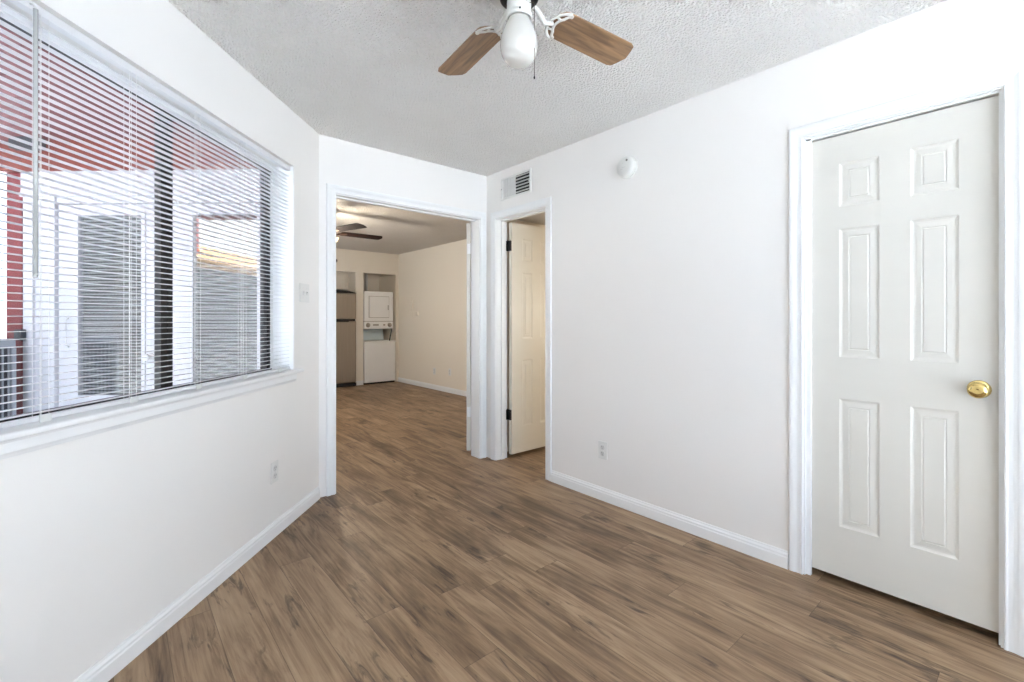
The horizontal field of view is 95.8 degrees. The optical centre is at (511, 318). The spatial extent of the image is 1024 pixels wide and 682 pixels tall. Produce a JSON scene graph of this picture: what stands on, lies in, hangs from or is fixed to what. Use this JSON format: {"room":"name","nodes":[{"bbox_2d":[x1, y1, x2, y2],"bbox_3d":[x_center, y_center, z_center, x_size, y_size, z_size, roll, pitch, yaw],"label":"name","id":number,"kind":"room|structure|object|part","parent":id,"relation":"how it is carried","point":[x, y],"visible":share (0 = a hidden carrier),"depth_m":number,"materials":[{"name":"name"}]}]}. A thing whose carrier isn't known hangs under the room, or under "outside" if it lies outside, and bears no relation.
{"room":"empty bedroom","nodes":[
{"label":"empty bedroom","id":0,"kind":"room"},
{"bbox_2d":[19,169,259,412],"bbox_3d":[-2.929,0.045,3.834,2.215,2.510,0.160,0,0,2],"label":"wall","id":1,"kind":"structure","parent":0,"point":[26,297],"depth_m":3.80,"materials":[{"name":"white paint"}]},
{"bbox_2d":[59,204,153,406],"bbox_3d":[-3.293,0.170,3.791,0.890,2.220,0.111,0,0,2],"label":"patio door","id":2,"kind":"structure","parent":1,"relation":"in","point":[116,323],"depth_m":3.82,"materials":[{"name":"white paint"}]},
{"bbox_3d":[-3.635,0.110,3.784,0.012,0.249,0.033,0,0,2],"label":"pull handle","id":3,"kind":"part","parent":2,"relation":"part of","materials":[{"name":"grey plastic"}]},
{"bbox_3d":[-2.954,0.310,3.757,0.068,0.068,0.066,0,0,2],"label":"door knob","id":4,"kind":"part","parent":2,"relation":"part of","materials":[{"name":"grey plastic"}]},
{"bbox_2d":[82,216,140,392],"bbox_3d":[-3.292,-0.116,3.822,0.533,1.456,0.008,0,0,2],"label":"door blind","id":5,"kind":"object","parent":1,"relation":"attached to","point":[116,323],"depth_m":3.82,"materials":[{"name":"white plastic"}]},
{"bbox_2d":[0,138,257,172],"bbox_3d":[-2.817,-1.335,3.810,2.750,0.250,0.140,0,0,2],"label":"beam","id":6,"kind":"structure","parent":1,"relation":"on","point":[7,155],"depth_m":3.76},
{"bbox_2d":[0,25,201,139],"bbox_3d":[-3.059,-1.490,2.337,3.129,0.060,3.300,0,0,2],"label":"soffit","id":7,"kind":"structure","parent":6,"relation":"on","point":[2,106],"depth_m":3.17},
{"bbox_2d":[8,136,45,150],"bbox_3d":[-3.911,-1.415,3.735,0.230,0.090,0.075,0,0,2],"label":"light fixture","id":8,"kind":"object","parent":7,"relation":"attached to","point":[25,138],"visible":0.43,"depth_m":3.70,"materials":[{"name":"white"}]},
{"bbox_2d":[173,203,259,384],"bbox_3d":[-2.328,0.170,3.784,0.890,2.220,0.058,0,0,2],"label":"window","id":9,"kind":"structure","parent":1,"relation":"in","point":[184,313],"depth_m":3.79,"materials":[{"name":"clear glass"}]},
{"bbox_2d":[196,265,256,380],"bbox_3d":[-2.328,0.087,3.789,0.533,1.051,0.008,0,0,2],"label":"door blind","id":10,"kind":"object","parent":1,"relation":"attached to","point":[206,323],"depth_m":3.79,"materials":[{"name":"white plastic"}]},
{"bbox_2d":[0,0,318,681],"bbox_3d":[-1.438,-0.020,1.465,0.170,2.440,3.470,0,0,2],"label":"wall","id":11,"kind":"structure","parent":0,"point":[101,533],"depth_m":1.75,"materials":[{"name":"paint"}]},
{"bbox_2d":[0,2,303,459],"bbox_3d":[-1.400,-0.271,1.943,0.198,1.289,1.788,0,0,2],"label":"window","id":12,"kind":"structure","parent":11,"relation":"in","point":[29,437],"depth_m":1.95,"materials":[{"name":"white metal"}]},
{"bbox_3d":[-1.476,-0.899,1.950,0.044,0.031,1.607,0,0,2],"label":"head frame","id":13,"kind":"part","parent":12,"relation":"part of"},
{"bbox_2d":[0,0,289,428],"bbox_3d":[-1.358,-0.305,1.946,0.050,1.214,1.655,0,0,2],"label":"window blind","id":14,"kind":"object","parent":12,"relation":"attached to","point":[37,12],"visible":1,"depth_m":1.63,"materials":[{"name":"white plastic"}]},
{"bbox_3d":[-1.389,-0.297,1.364,0.028,1.185,0.023,0,0,2],"label":"ladder cord","id":15,"kind":"part","parent":14,"relation":"part of","materials":[{"name":"white fabric"}]},
{"bbox_3d":[-1.378,-0.297,1.671,0.028,1.185,0.023,0,0,2],"label":"ladder cord","id":16,"kind":"part","parent":14,"relation":"part of","materials":[{"name":"white fabric"}]},
{"bbox_3d":[-1.369,0.291,1.946,0.025,0.014,1.655,0,0,2],"label":"rail","id":17,"kind":"part","parent":14,"relation":"part of","materials":[{"name":"white plastic"}]},
{"bbox_3d":[-1.367,-0.297,2.001,0.028,1.185,0.023,0,0,2],"label":"ladder cord","id":18,"kind":"part","parent":14,"relation":"part of","materials":[{"name":"white fabric"}]},
{"bbox_3d":[-1.355,-0.297,2.326,0.028,1.185,0.023,0,0,2],"label":"ladder cord","id":19,"kind":"part","parent":14,"relation":"part of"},
{"bbox_3d":[-1.378,0.312,1.942,0.154,0.020,1.788,0,0,2],"label":"sill","id":20,"kind":"part","parent":12,"relation":"part of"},
{"bbox_3d":[-1.477,-0.301,1.935,0.044,1.227,1.637,0,0,2],"label":"frame","id":21,"kind":"part","parent":12,"relation":"part of","materials":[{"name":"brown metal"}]},
{"bbox_2d":[73,486,319,681],"bbox_3d":[-1.347,1.159,1.451,0.014,0.082,3.288,0,0,2],"label":"baseboard","id":22,"kind":"structure","parent":11,"relation":"attached to","point":[106,668],"depth_m":1.88,"materials":[{"name":"white wood"}]},
{"bbox_2d":[271,460,277,483],"bbox_3d":[-1.310,0.845,2.558,0.009,0.116,0.072,0,0,2],"label":"wall outlet","id":23,"kind":"object","parent":11,"relation":"attached to","point":[274,465],"visible":1,"depth_m":2.55,"materials":[{"name":"white plastic"}]},
{"bbox_2d":[299,283,308,302],"bbox_3d":[-1.294,-0.163,2.901,0.018,0.116,0.120,0,0,2],"label":"light switch","id":24,"kind":"object","parent":11,"relation":"attached to","point":[303,288],"visible":1,"depth_m":2.88,"materials":[{"name":"white plastic"}]},
{"bbox_2d":[344,272,362,380],"bbox_3d":[-3.004,0.177,8.674,0.142,2.045,0.730,0,0,-41],"label":"wall pier","id":25,"kind":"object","parent":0,"point":[355,280],"visible":0.36,"depth_m":8.40,"materials":[{"name":"paint"}]},
{"bbox_2d":[348,272,381,290],"bbox_3d":[-3.391,-0.020,8.888,1.850,2.440,0.100,0,0,-41],"label":"wall","id":26,"kind":"structure","parent":0,"point":[373,279],"depth_m":9.32,"materials":[{"name":"paint"}]},
{"bbox_2d":[336,272,347,289],"bbox_3d":[-3.507,-0.765,8.452,0.906,0.440,0.390,0,0,-41],"label":"upper cabinet","id":27,"kind":"object","parent":26,"relation":"attached to","point":[341,277],"visible":0.26,"depth_m":8.53,"materials":[{"name":"paint"}]},
{"bbox_2d":[365,273,367,290],"bbox_3d":[-2.897,-0.775,9.195,0.060,0.450,0.060,0,0,-41],"label":"vent pipe","id":28,"kind":"object","parent":26,"relation":"attached to","point":[366,275],"visible":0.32,"depth_m":9.17,"materials":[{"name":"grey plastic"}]},
{"bbox_2d":[336,248,398,274],"bbox_3d":[-4.021,-1.042,7.397,4.750,0.395,0.120,0,0,-41],"label":"wall","id":29,"kind":"structure","parent":0,"point":[352,261],"depth_m":8.48,"materials":[{"name":"paint"}]},
{"bbox_2d":[379,275,398,381],"bbox_3d":[-2.442,0.177,9.157,0.060,2.045,0.730,0,0,-41],"label":"wall","id":30,"kind":"structure","parent":0,"point":[387,283],"depth_m":8.90,"materials":[{"name":"paint"}]},
{"bbox_2d":[382,239,466,390],"bbox_3d":[-0.825,-0.020,7.415,0.120,2.440,5.680,0,0,-41],"label":"wall","id":31,"kind":"structure","parent":0,"point":[434,278],"depth_m":7.90,"materials":[{"name":"paint"}]},
{"bbox_2d":[356,377,466,396],"bbox_3d":[-0.928,1.159,6.799,0.840,0.082,4.860,0,0,-41],"label":"baseboard","id":32,"kind":"structure","parent":31,"relation":"attached to","point":[403,380],"depth_m":7.96,"materials":[{"name":"white wood"}]},
{"bbox_2d":[319,134,544,496],"bbox_3d":[-0.003,-0.020,4.297,3.600,2.440,0.120,0,0,-41],"label":"wall","id":33,"kind":"structure","parent":0,"point":[341,162],"depth_m":3.39,"materials":[{"name":"paint"}]},
{"bbox_2d":[326,183,485,495],"bbox_3d":[-0.780,0.141,3.621,1.356,2.119,0.133,0,0,-41],"label":"door frame","id":34,"kind":"structure","parent":33,"relation":"attached to","point":[477,219],"depth_m":3.57,"materials":[{"name":"white wood"}]},
{"bbox_2d":[467,223,470,449],"bbox_3d":[-0.376,0.158,4.379,0.046,2.005,0.611,0,0,0],"label":"door","id":35,"kind":"structure","parent":33,"relation":"in","point":[468,224],"depth_m":4.08,"materials":[{"name":"white wood"}]},
{"bbox_2d":[516,212,544,224],"bbox_3d":[1.348,-0.955,3.923,2.040,0.090,2.290,0,0,-41],"label":"ceiling","id":36,"kind":"structure","parent":0,"point":[538,218],"depth_m":4.24,"materials":[{"name":"beige paint"}]},
{"bbox_2d":[167,0,946,253],"bbox_3d":[-1.263,-1.280,3.728,5.552,0.080,10.700,0,0,-41],"label":"ceiling","id":37,"kind":"structure","parent":0,"point":[362,72],"depth_m":2.27,"materials":[{"name":"white paint"}]},
{"bbox_2d":[336,223,381,241],"bbox_3d":[-2.088,-1.044,5.285,1.266,0.393,1.298,0,0,-41],"label":"ceiling fan","id":38,"kind":"object","parent":37,"relation":"hanging from","point":[354,226],"visible":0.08,"depth_m":5.34,"materials":[{"name":"brown wood"}]},
{"bbox_3d":[-1.777,-0.990,5.022,0.512,0.006,0.140,0,-10,34],"label":"blade","id":39,"kind":"part","parent":38,"relation":"part of","materials":[{"name":"brown wood"}]},
{"bbox_3d":[-1.794,-0.990,5.522,0.512,0.006,0.140,0,-10,-38],"label":"blade","id":40,"kind":"part","parent":38,"relation":"part of","materials":[{"name":"brown wood"}]},
{"bbox_2d":[438,0,633,78],"bbox_3d":[0.025,-1.020,1.579,0.824,0.441,0.830,0,0,10],"label":"ceiling fan","id":41,"kind":"object","parent":37,"relation":"hanging from","point":[518,39],"visible":1,"depth_m":1.70,"materials":[{"name":"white wood"}]},
{"bbox_3d":[-0.169,-1.070,1.863,0.134,0.006,0.400,-12,7,-33],"label":"blade","id":42,"kind":"part","parent":41,"relation":"part of","materials":[{"name":"brown wood"}]},
{"bbox_3d":[-0.034,-1.070,1.663,0.020,0.054,0.094,0,0,-34],"label":"iron arm","id":43,"kind":"part","parent":41,"relation":"part of","materials":[{"name":"white metal"}]},
{"bbox_3d":[0.024,-0.939,1.576,0.130,0.158,0.130,0,0,-41],"label":"glass globe","id":44,"kind":"part","parent":41,"relation":"part of"},
{"bbox_3d":[0.066,-0.936,1.548,0.022,0.253,0.002,0,0,33],"label":"pull chain","id":45,"kind":"part","parent":41,"relation":"part of","materials":[{"name":"silver metal"}]},
{"bbox_3d":[0.109,-1.070,1.637,0.094,0.054,0.020,0,0,-36],"label":"iron arm","id":46,"kind":"part","parent":41,"relation":"part of","materials":[{"name":"white metal"}]},
{"bbox_3d":[0.304,-1.070,1.779,0.400,0.006,0.134,0,-10,-36],"label":"blade","id":47,"kind":"part","parent":41,"relation":"part of","materials":[{"name":"brown wood"}]},
{"bbox_2d":[108,382,1023,681],"bbox_3d":[-1.117,1.230,3.867,5.850,0.060,10.680,0,0,-41],"label":"floor","id":48,"kind":"structure","parent":0,"point":[429,559],"depth_m":1.99,"materials":[{"name":"laminate"}]},
{"bbox_2d":[336,290,355,387],"bbox_3d":[-3.280,0.338,8.295,0.705,1.700,0.825,0,0,-41],"label":"refrigerator","id":49,"kind":"object","parent":48,"relation":"on","point":[345,300],"visible":0.48,"depth_m":8.12,"materials":[{"name":"metal"}]},
{"bbox_3d":[-3.057,0.580,8.035,0.705,1.090,0.060,0,0,-41],"label":"door","id":50,"kind":"part","parent":49,"relation":"part of","materials":[{"name":"metal"}]},
{"bbox_3d":[-3.057,-0.227,8.035,0.705,0.457,0.060,0,0,-41],"label":"freezer door","id":51,"kind":"part","parent":49,"relation":"part of","materials":[{"name":"metal"}]},
{"bbox_2d":[363,291,395,384],"bbox_3d":[-2.676,0.344,8.894,0.632,1.712,0.735,0,0,-41],"label":"dryer","id":52,"kind":"object","parent":48,"relation":"on","point":[378,353],"visible":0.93,"depth_m":8.62,"materials":[{"name":"white metal"}]},
{"bbox_3d":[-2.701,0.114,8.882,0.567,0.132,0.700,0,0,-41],"label":"control panel","id":53,"kind":"part","parent":52,"relation":"part of","materials":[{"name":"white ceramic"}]},
{"bbox_3d":[-2.470,-0.223,8.610,0.385,0.385,0.014,0,0,-41],"label":"dryer door","id":54,"kind":"part","parent":52,"relation":"part of","materials":[{"name":"white metal"}]},
{"bbox_2d":[363,329,395,382],"bbox_3d":[-2.680,0.683,8.899,0.632,0.973,0.722,0,0,-41],"label":"washer","id":55,"kind":"object","parent":52,"relation":"in","point":[378,353],"depth_m":8.65,"materials":[{"name":"white metal"}]},
{"bbox_3d":[-2.451,0.797,8.634,0.537,0.665,0.010,0,0,-41],"label":"panel","id":56,"kind":"part","parent":52,"relation":"part of","materials":[{"name":"white metal"}]},
{"bbox_2d":[487,0,1023,550],"bbox_3d":[1.376,-0.020,2.265,0.120,2.440,5.000,0,0,-41],"label":"wall","id":57,"kind":"structure","parent":0,"point":[670,279],"depth_m":2.55,"materials":[{"name":"paint"}]},
{"bbox_2d":[501,168,530,200],"bbox_3d":[0.028,-1.079,3.730,0.018,0.182,0.366,0,0,-41],"label":"air vent","id":58,"kind":"object","parent":57,"relation":"in","point":[517,184],"visible":1,"depth_m":3.73,"materials":[{"name":"white plastic"}]},
{"bbox_2d":[490,197,551,480],"bbox_3d":[0.100,0.147,3.738,0.133,2.106,0.722,0,0,-41],"label":"door frame","id":59,"kind":"structure","parent":57,"relation":"attached to","point":[498,220],"depth_m":3.94,"materials":[{"name":"white wood"}]},
{"bbox_2d":[506,222,544,453],"bbox_3d":[0.212,0.167,4.160,0.614,1.998,0.104,0,0,-39],"label":"door","id":60,"kind":"structure","parent":57,"relation":"in","point":[525,414],"depth_m":4.10,"materials":[{"name":"white wood"}]},
{"bbox_2d":[598,440,606,459],"bbox_3d":[0.600,0.869,3.067,0.009,0.116,0.072,0,0,-41],"label":"wall outlet","id":61,"kind":"object","parent":57,"relation":"attached to","point":[602,446],"visible":1,"depth_m":3.06,"materials":[{"name":"white plastic"}]},
{"bbox_2d":[617,155,637,178],"bbox_3d":[0.716,-0.956,2.908,0.042,0.144,0.144,0,0,-41],"label":"smoke detector","id":62,"kind":"object","parent":57,"relation":"attached to","point":[627,166],"visible":1,"depth_m":2.88,"materials":[{"name":"white plastic"}]},
{"bbox_2d":[551,470,788,569],"bbox_3d":[1.617,1.159,1.882,0.014,0.082,4.064,0,0,-41],"label":"baseboard","id":63,"kind":"structure","parent":57,"relation":"attached to","point":[779,557],"depth_m":2.63,"materials":[{"name":"white wood"}]},
{"bbox_2d":[812,95,998,632],"bbox_3d":[1.593,0.168,1.942,0.100,1.996,0.627,0,0,-41],"label":"door","id":64,"kind":"structure","parent":57,"relation":"in","point":[905,212],"depth_m":1.91,"materials":[{"name":"white wood"}]},
{"bbox_3d":[1.748,0.266,1.736,0.066,0.068,0.068,0,0,-41],"label":"knob","id":65,"kind":"part","parent":64,"relation":"part of","materials":[{"name":"gold metal"}]},
{"bbox_2d":[789,64,1023,656],"bbox_3d":[1.623,0.147,1.968,0.133,2.106,0.764,0,0,-41],"label":"door frame","id":66,"kind":"structure","parent":57,"relation":"attached to","point":[1008,83],"depth_m":1.70,"materials":[{"name":"white wood"}]},
{"label":"outside","id":67,"kind":"structure","parent":0,"visible":0},
{"bbox_3d":[-2.539,1.320,-5.482,17.000,0.080,23.000,0,0,-41],"label":"patio","id":68,"kind":"object","parent":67,"visible":0},
{"bbox_2d":[0,340,15,417],"bbox_3d":[-4.288,0.705,3.381,0.680,1.150,0.620,0,0,2],"label":"air conditioner","id":69,"kind":"object","parent":68,"relation":"on","point":[3,343],"visible":0.48,"depth_m":3.63,"materials":[{"name":"grey metal"}]},
{"bbox_2d":[7,173,25,414],"bbox_3d":[-4.088,0.037,3.844,0.170,2.485,0.140,0,0,2],"label":"porch post","id":70,"kind":"object","parent":68,"relation":"on","point":[14,281],"visible":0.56,"depth_m":3.82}
]}

